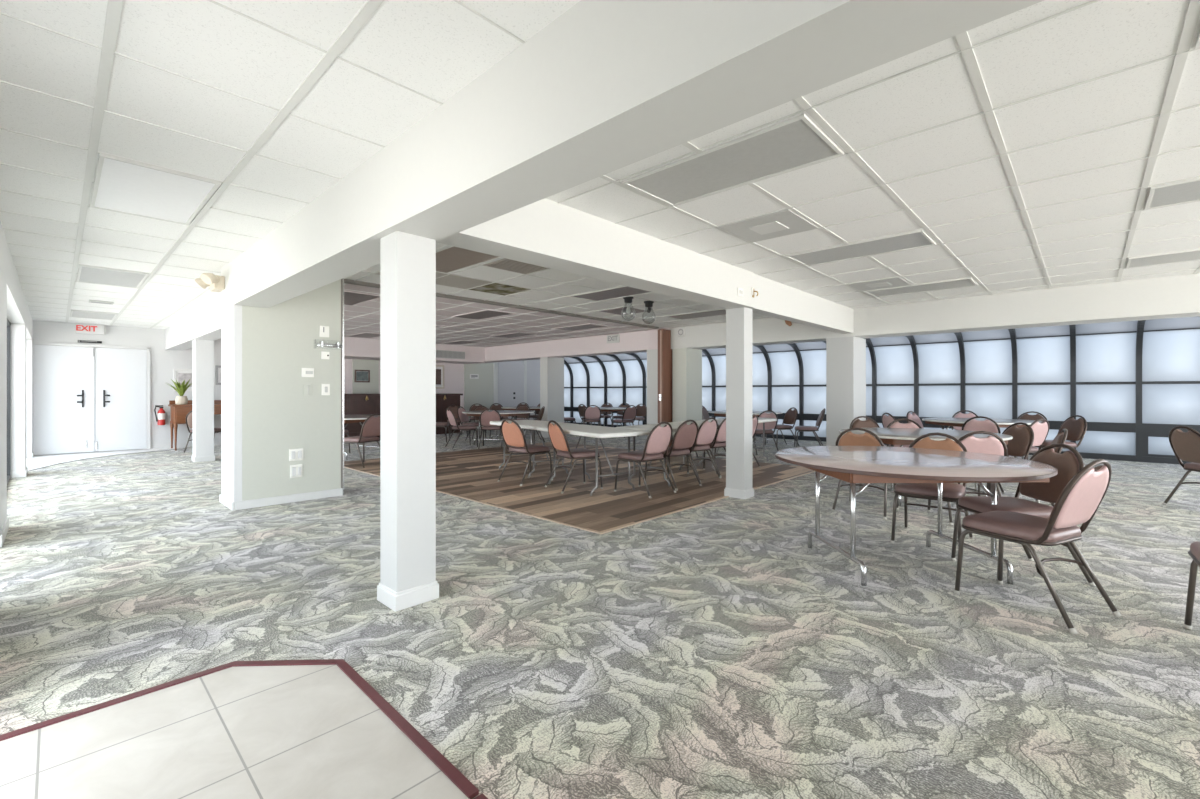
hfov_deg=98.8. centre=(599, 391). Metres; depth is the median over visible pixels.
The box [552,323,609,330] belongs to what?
recessed light
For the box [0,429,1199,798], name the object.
floor
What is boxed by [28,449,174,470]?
trim
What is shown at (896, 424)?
banquet chair
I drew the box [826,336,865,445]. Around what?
column
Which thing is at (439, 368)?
framed picture
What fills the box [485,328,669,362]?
beam
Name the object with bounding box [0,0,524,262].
grid
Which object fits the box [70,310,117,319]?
recessed light
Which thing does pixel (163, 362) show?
wall
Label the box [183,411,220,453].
banquet chair
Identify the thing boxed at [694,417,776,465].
folding table
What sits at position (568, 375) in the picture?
window
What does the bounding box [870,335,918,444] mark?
window
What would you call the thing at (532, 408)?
folding table
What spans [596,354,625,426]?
window
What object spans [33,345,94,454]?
door
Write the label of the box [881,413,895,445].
banquet chair
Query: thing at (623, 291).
recessed light
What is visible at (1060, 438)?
banquet chair
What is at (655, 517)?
trim
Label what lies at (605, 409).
folding table
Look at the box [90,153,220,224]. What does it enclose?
recessed light
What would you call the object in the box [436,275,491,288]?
tile
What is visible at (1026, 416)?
banquet chair
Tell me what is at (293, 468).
socket
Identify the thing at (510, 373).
door
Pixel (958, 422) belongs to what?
folding table
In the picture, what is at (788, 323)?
sensor
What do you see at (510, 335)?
diffuser
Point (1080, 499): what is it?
banquet chair
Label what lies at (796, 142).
recessed light
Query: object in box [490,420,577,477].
folding table
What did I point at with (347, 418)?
folding table
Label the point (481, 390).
wall
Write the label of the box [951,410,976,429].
banquet chair
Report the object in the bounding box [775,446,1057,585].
folding table
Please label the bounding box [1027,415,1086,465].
banquet chair
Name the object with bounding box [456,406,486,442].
banquet chair
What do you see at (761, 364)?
window
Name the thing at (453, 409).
banquet chair
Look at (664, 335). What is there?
column
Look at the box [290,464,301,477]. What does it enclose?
outlet plate
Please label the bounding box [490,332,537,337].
recessed light
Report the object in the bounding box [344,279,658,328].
trim
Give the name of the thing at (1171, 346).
window
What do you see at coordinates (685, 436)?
banquet chair
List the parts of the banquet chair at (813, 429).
leg, seat, backrest, frame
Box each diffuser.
[447,341,475,343]
[494,333,533,337]
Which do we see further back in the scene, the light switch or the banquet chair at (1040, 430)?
the banquet chair at (1040, 430)
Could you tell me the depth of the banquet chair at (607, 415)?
16.37 m
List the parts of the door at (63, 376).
handle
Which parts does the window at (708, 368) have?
pane, pane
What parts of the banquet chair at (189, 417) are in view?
leg, frame, panel, seat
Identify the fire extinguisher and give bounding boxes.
[154,405,164,424]
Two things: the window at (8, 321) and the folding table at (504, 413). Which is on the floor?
the folding table at (504, 413)
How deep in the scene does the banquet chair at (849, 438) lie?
5.00 m
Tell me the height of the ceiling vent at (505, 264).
0.016 m
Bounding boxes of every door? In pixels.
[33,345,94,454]
[94,347,146,451]
[498,361,523,420]
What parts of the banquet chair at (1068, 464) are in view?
leg, seat frame, leg, seat, leg, backrest, frame, panel, leg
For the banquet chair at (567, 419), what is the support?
on the floor
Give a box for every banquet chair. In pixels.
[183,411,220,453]
[344,413,379,467]
[344,429,350,452]
[436,422,449,442]
[445,404,467,435]
[445,408,477,448]
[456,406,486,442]
[469,404,484,432]
[472,405,496,440]
[478,408,501,448]
[490,403,507,430]
[497,418,552,485]
[512,404,530,433]
[522,406,544,441]
[526,404,539,419]
[544,420,602,492]
[564,417,575,423]
[578,404,600,424]
[583,405,600,425]
[594,403,613,426]
[611,403,630,426]
[612,405,638,437]
[614,422,675,497]
[625,404,646,425]
[644,420,701,489]
[669,417,720,481]
[689,418,725,476]
[702,406,709,419]
[714,414,760,467]
[753,410,778,454]
[765,407,798,445]
[794,408,824,446]
[831,427,898,519]
[849,416,890,446]
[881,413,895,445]
[886,418,921,447]
[890,432,972,547]
[906,411,923,427]
[927,431,1007,525]
[950,444,1095,585]
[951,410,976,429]
[954,459,1120,633]
[958,422,1039,501]
[961,416,1000,433]
[988,429,1067,506]
[1007,418,1049,457]
[1016,411,1047,456]
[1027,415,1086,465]
[1162,426,1199,504]
[1183,541,1199,629]
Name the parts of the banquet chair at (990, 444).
leg, panel, frame, leg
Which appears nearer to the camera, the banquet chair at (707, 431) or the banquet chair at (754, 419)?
the banquet chair at (707, 431)
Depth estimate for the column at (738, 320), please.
5.84 m
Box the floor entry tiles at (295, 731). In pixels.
[0,665,469,798]
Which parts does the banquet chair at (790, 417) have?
seat, backrest, frame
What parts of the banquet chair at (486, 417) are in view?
panel, frame, seat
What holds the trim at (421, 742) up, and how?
on the floor entry tiles at (295, 731)
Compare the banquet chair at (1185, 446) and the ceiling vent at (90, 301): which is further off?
the ceiling vent at (90, 301)
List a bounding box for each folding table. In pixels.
[344,414,379,459]
[462,410,533,445]
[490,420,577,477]
[501,406,539,428]
[536,424,650,495]
[585,407,631,425]
[616,421,720,486]
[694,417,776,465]
[708,411,782,442]
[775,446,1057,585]
[839,428,1012,505]
[922,418,1042,458]
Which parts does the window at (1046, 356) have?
roof panel, pane, pane, pane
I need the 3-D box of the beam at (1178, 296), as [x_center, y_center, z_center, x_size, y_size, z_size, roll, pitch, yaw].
[6.127,-1.145,6.737,12.360,0.490,0.490,0,0,43]
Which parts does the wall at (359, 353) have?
panel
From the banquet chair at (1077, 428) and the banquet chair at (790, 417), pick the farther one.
the banquet chair at (790, 417)
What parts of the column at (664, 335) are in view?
second panel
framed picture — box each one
[174,369,192,390]
[215,365,220,384]
[354,370,369,381]
[436,365,443,388]
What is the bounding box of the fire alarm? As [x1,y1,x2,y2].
[678,327,684,336]
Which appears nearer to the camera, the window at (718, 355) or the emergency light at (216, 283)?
the emergency light at (216, 283)
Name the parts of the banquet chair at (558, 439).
leg, panel, frame, leg, seat frame, seat, leg, leg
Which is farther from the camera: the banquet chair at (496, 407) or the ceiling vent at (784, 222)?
the banquet chair at (496, 407)
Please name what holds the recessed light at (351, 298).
in the ceiling
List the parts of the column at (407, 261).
baseboard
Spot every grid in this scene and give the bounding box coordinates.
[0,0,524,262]
[7,243,220,328]
[344,283,649,347]
[354,245,761,326]
[557,0,1199,306]
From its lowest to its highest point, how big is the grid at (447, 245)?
0.008 m
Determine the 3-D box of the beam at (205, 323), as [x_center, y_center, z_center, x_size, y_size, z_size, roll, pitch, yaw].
[-6.479,-1.145,8.539,7.450,0.490,0.300,0,0,43]
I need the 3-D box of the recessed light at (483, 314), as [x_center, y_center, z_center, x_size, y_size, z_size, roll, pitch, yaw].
[-2.026,-1.333,8.924,1.126,0.014,0.576,0,0,43]
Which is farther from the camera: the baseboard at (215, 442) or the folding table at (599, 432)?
the baseboard at (215, 442)
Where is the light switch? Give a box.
[322,384,329,394]
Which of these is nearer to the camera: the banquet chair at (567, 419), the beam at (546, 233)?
the beam at (546, 233)
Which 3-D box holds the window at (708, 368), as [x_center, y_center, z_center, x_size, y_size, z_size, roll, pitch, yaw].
[1.633,-0.269,13.483,0.835,2.938,3.966,0,0,43]
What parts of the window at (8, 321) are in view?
pane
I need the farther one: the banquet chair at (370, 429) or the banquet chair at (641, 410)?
the banquet chair at (641, 410)
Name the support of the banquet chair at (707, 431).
on the floor
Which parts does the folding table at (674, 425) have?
leg, leg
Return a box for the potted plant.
[167,378,192,404]
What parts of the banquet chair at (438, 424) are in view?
seat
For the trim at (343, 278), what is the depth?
6.00 m
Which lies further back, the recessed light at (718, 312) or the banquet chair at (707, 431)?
the recessed light at (718, 312)
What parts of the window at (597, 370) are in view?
roof panel, rail, pane, pane, pane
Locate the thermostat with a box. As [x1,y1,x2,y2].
[302,368,313,376]
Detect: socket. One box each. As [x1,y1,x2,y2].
[291,451,294,458]
[292,467,295,475]
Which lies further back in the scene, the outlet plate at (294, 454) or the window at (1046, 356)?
the window at (1046, 356)
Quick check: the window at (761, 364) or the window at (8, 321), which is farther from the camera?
the window at (761, 364)
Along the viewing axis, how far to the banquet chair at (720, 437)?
7.38 m
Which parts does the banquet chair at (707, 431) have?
seat, leg, frame, panel, leg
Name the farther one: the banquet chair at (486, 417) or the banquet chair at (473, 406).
the banquet chair at (473, 406)
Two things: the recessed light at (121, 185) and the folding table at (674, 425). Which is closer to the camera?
the recessed light at (121, 185)
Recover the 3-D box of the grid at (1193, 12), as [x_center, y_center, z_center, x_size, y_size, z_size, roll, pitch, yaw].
[4.035,-1.337,3.334,6.720,0.008,7.330,0,0,43]
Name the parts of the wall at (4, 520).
baseboard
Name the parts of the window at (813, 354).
roof panel, pane, pane, pane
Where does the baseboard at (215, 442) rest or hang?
attached to the wall at (163, 362)
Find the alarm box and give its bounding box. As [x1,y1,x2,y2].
[319,326,328,336]
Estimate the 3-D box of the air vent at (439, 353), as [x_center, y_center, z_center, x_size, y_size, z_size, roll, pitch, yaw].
[-4.352,-1.060,14.512,0.030,0.220,1.240,0,0,43]
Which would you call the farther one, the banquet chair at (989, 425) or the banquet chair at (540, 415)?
the banquet chair at (540, 415)
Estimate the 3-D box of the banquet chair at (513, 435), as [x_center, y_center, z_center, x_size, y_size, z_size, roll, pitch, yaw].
[-1.003,0.775,6.915,0.496,0.865,0.597,0,0,41]
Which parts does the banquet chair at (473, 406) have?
backrest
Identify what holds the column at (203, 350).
on the floor
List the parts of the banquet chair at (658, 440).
leg, leg, seat, seat frame, leg, frame, panel, leg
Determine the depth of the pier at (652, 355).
11.13 m
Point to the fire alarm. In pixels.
(681, 331)
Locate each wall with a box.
[0,269,8,546]
[10,323,27,477]
[26,339,33,457]
[33,320,220,455]
[344,337,484,393]
[464,359,539,428]
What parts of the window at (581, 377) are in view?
roof panel, rail, pane, pane, pane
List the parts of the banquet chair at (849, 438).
leg, panel, frame, leg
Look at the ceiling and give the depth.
2.79 m
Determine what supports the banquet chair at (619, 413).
on the floor
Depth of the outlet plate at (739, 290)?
5.53 m
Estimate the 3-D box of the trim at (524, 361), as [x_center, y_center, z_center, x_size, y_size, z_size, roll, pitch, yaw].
[-3.053,0.050,17.529,0.070,2.300,1.370,0,0,43]
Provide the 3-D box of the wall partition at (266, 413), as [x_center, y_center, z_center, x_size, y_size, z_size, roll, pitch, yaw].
[-3.566,-0.070,5.788,0.602,2.540,1.063,0,0,43]
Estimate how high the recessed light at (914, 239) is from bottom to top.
0.014 m
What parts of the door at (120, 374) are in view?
handle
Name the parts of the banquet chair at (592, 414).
seat, panel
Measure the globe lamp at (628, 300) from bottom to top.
0.335 m
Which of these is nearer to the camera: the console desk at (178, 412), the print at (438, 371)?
the console desk at (178, 412)
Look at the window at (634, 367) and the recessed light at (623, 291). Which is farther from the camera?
the window at (634, 367)
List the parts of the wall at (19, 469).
baseboard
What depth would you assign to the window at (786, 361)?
13.12 m
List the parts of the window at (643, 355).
roof panel, pane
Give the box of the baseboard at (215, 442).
[154,441,220,448]
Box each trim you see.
[0,659,478,798]
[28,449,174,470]
[33,342,149,448]
[341,278,342,487]
[343,278,343,494]
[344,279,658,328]
[344,466,814,533]
[474,793,487,798]
[494,360,526,418]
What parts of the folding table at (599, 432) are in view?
leg, leg, leg, leg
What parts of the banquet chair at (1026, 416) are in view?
backrest, frame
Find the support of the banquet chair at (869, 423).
on the floor
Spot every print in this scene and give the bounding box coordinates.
[178,373,191,386]
[356,371,367,380]
[436,369,440,384]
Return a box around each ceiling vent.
[89,300,113,304]
[484,258,548,273]
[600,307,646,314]
[719,209,817,241]
[847,277,910,290]
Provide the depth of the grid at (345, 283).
10.50 m
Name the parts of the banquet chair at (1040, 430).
panel, frame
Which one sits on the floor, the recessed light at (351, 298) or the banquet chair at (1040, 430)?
the banquet chair at (1040, 430)
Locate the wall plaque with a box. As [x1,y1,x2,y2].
[470,374,478,378]
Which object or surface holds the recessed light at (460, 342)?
in the ceiling
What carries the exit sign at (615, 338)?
attached to the beam at (640, 341)
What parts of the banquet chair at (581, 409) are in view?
panel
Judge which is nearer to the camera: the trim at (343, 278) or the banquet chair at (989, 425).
the trim at (343, 278)
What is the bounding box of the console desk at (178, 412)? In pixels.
[168,400,220,449]
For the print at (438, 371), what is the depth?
15.60 m
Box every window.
[7,318,10,483]
[564,357,589,424]
[564,360,572,422]
[579,356,606,426]
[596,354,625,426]
[614,353,645,425]
[635,352,646,423]
[700,349,715,418]
[706,348,725,418]
[752,345,771,437]
[762,343,803,439]
[795,341,825,441]
[865,338,876,420]
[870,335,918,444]
[913,332,964,429]
[961,329,1017,433]
[1015,325,1075,454]
[1075,320,1145,461]
[1142,316,1199,463]
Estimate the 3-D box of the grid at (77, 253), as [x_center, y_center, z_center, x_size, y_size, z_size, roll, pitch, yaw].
[-7.231,-1.337,7.737,7.460,0.008,1.900,0,0,43]
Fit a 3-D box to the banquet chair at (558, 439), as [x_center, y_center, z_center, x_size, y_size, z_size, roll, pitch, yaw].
[-0.335,0.775,6.417,0.597,0.865,0.496,0,0,-31]
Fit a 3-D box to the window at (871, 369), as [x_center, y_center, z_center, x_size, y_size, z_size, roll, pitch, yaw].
[4.666,-0.269,10.614,0.835,2.938,3.966,0,0,43]
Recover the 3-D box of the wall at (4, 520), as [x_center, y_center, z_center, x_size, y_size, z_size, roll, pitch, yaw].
[-5.030,0.115,4.177,0.874,2.170,0.274,0,0,43]
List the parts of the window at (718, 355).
roof panel, rail, pane, pane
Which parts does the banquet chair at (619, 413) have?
backrest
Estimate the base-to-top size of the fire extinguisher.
0.420 m
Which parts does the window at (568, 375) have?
rail, pane, pane, pane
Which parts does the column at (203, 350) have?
baseboard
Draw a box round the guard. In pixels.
[314,339,342,349]
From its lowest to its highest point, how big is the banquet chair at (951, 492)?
0.865 m
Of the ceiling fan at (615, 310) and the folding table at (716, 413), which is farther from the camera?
the folding table at (716, 413)
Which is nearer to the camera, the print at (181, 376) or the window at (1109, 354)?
the window at (1109, 354)
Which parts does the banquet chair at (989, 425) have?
panel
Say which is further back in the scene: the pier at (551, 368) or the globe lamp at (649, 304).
the pier at (551, 368)
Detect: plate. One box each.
[289,448,302,460]
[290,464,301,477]
[304,384,311,395]
[321,352,328,358]
[737,287,742,296]
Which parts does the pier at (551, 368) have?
baseboard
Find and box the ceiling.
[0,0,1199,346]
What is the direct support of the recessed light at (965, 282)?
in the ceiling
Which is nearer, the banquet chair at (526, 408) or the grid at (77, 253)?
the grid at (77, 253)
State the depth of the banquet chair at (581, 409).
14.81 m
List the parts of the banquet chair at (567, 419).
seat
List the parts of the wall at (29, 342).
baseboard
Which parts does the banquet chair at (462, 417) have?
backrest, seat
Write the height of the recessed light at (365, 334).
0.014 m
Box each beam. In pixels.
[0,222,32,339]
[165,297,220,350]
[221,0,1043,310]
[436,198,753,308]
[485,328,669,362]
[670,273,1199,348]
[749,274,853,333]
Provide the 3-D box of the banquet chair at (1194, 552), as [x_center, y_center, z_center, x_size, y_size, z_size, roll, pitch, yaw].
[3.044,0.775,2.254,0.597,0.865,0.496,0,0,41]
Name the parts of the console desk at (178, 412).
leg, leg, drawer, gallery rail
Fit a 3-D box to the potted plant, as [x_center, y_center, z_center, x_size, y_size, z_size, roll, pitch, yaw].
[-8.700,-0.014,10.733,0.395,0.557,0.661,0,0,-17]
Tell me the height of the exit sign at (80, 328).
0.195 m
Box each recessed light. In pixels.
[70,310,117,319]
[76,265,148,288]
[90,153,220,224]
[344,290,379,305]
[346,332,379,337]
[436,246,501,273]
[443,340,481,344]
[451,309,515,319]
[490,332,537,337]
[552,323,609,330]
[570,286,652,301]
[621,114,843,205]
[664,309,725,319]
[785,230,935,265]
[863,278,977,297]
[1126,249,1199,268]
[1144,178,1199,209]
[1195,30,1199,48]
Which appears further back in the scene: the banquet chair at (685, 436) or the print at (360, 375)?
the print at (360, 375)
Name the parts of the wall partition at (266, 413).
pilaster baseboard, baseboard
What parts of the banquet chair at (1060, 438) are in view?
backrest, frame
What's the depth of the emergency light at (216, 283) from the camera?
5.43 m
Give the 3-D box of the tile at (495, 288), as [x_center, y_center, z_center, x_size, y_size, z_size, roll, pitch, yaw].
[-1.310,-1.337,6.705,0.580,0.006,0.580,0,0,43]
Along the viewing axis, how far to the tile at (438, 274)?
5.84 m
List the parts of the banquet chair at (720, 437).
leg, seat, frame, panel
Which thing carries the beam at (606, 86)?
attached to the ceiling
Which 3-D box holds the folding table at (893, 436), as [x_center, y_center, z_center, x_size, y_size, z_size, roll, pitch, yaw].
[3.616,0.830,5.830,1.650,0.740,1.650,0,0,-2]
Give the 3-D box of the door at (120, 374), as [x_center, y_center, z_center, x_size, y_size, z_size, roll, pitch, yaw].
[-9.713,0.150,10.440,0.118,2.060,0.785,0,0,43]
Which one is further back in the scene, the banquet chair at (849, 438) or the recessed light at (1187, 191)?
the banquet chair at (849, 438)
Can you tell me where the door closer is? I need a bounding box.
[78,340,101,343]
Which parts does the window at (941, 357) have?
roof panel, pane, vent sash, pane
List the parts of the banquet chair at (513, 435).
leg, panel, frame, leg, seat, seat frame, leg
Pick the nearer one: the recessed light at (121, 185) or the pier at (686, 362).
the recessed light at (121, 185)
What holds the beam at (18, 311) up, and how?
attached to the ceiling
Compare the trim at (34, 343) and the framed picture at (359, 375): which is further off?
the framed picture at (359, 375)
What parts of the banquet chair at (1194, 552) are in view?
leg, seat frame, seat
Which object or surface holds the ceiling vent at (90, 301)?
in the ceiling
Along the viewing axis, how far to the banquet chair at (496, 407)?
15.73 m
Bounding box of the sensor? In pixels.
[785,320,791,325]
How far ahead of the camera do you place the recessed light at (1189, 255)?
5.14 m
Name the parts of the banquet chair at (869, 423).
frame, backrest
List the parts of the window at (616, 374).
roof panel, rail, pane, pane, pane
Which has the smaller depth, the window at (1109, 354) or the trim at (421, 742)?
the trim at (421, 742)
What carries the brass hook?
attached to the beam at (546, 233)
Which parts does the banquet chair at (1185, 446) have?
leg, frame, panel, seat frame, seat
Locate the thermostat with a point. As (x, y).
(306, 372)
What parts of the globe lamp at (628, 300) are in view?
bulb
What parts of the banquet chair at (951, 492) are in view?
leg, leg, seat, seat frame, backrest, frame, leg, leg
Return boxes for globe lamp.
[621,296,635,320]
[642,301,655,323]
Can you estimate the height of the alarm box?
0.125 m
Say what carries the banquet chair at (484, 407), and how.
on the floor
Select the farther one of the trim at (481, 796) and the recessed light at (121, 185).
the recessed light at (121, 185)
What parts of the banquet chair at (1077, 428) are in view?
seat, backrest, frame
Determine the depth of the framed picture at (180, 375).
11.21 m
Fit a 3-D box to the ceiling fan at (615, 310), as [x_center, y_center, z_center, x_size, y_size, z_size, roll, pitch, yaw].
[0.388,-1.332,8.499,0.580,0.016,0.580,0,0,43]
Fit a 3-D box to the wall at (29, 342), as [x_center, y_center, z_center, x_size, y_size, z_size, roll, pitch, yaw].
[-10.551,0.115,9.401,0.374,2.170,0.274,0,0,43]
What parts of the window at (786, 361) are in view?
roof panel, pane, pane, pane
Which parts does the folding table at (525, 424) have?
leg, leg, leg, leg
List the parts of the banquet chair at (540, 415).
backrest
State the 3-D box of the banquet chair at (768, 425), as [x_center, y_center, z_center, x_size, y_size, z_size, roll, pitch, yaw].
[3.135,0.768,10.015,0.489,0.851,0.594,0,0,-12]
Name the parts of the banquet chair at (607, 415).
backrest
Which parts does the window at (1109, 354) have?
pane, pane, roof panel, pane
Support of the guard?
attached to the wall partition at (266, 413)
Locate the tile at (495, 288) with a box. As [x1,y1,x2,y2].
[468,283,530,294]
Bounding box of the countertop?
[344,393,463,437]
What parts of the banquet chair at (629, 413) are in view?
seat, frame, panel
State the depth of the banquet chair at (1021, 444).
5.75 m
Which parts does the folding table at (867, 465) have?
leg, leg, leg, leg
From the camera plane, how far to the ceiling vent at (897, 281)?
6.34 m
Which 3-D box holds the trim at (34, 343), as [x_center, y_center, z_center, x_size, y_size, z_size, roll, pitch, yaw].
[-10.015,0.130,10.185,0.050,2.140,1.690,0,0,43]
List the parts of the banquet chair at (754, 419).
panel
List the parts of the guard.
rod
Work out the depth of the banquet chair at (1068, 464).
3.36 m
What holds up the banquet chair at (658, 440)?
on the floor
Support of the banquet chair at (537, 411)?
on the floor
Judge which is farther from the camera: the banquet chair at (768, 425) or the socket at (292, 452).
the banquet chair at (768, 425)
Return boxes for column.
[191,339,214,461]
[377,231,438,611]
[658,329,671,446]
[724,307,753,498]
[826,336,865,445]
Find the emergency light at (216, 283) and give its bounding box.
[195,273,224,291]
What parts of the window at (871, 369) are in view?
rail, pane, pane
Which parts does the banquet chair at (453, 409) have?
backrest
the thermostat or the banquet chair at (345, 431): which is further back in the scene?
the banquet chair at (345, 431)
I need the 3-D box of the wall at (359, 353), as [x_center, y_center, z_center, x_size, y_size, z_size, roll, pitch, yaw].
[-5.900,-0.070,13.843,1.300,2.540,6.000,0,0,43]
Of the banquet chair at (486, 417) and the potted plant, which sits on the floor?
the banquet chair at (486, 417)
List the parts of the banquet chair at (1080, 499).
leg, seat, seat frame, leg, frame, backrest, panel, leg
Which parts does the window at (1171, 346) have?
vent sash, pane, pane, pane, roof panel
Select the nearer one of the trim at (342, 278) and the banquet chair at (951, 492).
the banquet chair at (951, 492)
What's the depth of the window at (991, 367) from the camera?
10.24 m
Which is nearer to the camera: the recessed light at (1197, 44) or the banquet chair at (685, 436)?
the recessed light at (1197, 44)
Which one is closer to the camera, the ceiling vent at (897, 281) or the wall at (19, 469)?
the ceiling vent at (897, 281)
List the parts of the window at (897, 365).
roof panel, pane, pane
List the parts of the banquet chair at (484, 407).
backrest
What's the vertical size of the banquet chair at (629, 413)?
0.851 m
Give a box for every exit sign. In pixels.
[75,323,105,334]
[607,334,619,342]
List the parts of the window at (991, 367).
roof panel, pane, pane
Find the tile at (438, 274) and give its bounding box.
[375,272,447,277]
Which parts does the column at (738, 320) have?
baseboard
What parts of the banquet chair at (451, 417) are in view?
panel, frame, seat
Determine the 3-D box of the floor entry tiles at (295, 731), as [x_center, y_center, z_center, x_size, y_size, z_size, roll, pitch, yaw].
[-1.176,1.198,-0.370,4.200,0.008,3.845,0,0,43]
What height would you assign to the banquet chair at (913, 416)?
0.865 m
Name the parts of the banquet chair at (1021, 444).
backrest, frame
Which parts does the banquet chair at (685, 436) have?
leg, seat, seat frame, frame, panel, leg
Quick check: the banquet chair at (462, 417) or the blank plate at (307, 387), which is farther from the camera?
the banquet chair at (462, 417)
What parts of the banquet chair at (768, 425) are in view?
seat, panel, frame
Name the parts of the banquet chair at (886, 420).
panel, frame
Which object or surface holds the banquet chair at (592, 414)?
on the floor
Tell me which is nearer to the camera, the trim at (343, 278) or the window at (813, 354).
the trim at (343, 278)
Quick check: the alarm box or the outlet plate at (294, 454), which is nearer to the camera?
the outlet plate at (294, 454)
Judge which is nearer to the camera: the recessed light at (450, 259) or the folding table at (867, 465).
the folding table at (867, 465)
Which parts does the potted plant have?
pot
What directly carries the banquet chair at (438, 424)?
on the floor
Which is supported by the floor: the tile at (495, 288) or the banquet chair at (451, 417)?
the banquet chair at (451, 417)
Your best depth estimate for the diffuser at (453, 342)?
13.85 m
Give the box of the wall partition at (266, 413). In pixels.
[219,279,342,510]
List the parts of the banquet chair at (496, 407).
backrest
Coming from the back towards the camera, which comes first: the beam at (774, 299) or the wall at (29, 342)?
the wall at (29, 342)
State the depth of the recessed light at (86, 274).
5.94 m
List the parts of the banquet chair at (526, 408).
backrest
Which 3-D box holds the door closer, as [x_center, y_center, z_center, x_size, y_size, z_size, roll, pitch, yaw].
[-10.053,-0.990,10.145,0.050,0.044,0.340,0,0,43]
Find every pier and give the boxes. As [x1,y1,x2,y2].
[539,357,563,437]
[647,349,657,436]
[672,348,701,439]
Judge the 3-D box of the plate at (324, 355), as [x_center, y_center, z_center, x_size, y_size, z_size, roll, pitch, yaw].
[-3.113,-0.415,5.837,0.024,0.085,0.085,0,0,43]
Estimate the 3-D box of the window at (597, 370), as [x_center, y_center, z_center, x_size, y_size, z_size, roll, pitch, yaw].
[-1.399,-0.269,16.353,0.835,2.938,3.966,0,0,43]
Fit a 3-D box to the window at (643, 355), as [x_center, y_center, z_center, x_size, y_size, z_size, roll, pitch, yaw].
[0.420,-0.269,14.631,0.835,2.938,3.966,0,0,43]
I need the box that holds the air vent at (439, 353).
[436,350,464,358]
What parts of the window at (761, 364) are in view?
roof panel, pane, pane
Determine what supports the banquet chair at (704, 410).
on the floor
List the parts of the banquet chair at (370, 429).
leg, seat, seat frame, leg, frame, panel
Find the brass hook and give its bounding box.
[751,287,757,296]
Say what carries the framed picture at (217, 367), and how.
attached to the wall at (163, 362)
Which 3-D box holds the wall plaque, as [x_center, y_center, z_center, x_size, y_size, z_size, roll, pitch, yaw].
[-4.022,-0.500,16.471,0.016,0.150,0.320,0,0,43]
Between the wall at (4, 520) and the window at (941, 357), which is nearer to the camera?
the wall at (4, 520)
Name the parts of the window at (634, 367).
roof panel, rail, pane, pane, pane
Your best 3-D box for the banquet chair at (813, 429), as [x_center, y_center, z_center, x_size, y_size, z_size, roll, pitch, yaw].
[4.437,0.768,10.881,0.594,0.851,0.489,0,0,15]
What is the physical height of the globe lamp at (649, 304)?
0.335 m
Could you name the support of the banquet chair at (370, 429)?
on the floor
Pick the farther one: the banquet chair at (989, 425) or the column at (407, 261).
the banquet chair at (989, 425)
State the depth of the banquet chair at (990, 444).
4.57 m
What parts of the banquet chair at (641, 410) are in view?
backrest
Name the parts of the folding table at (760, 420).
leg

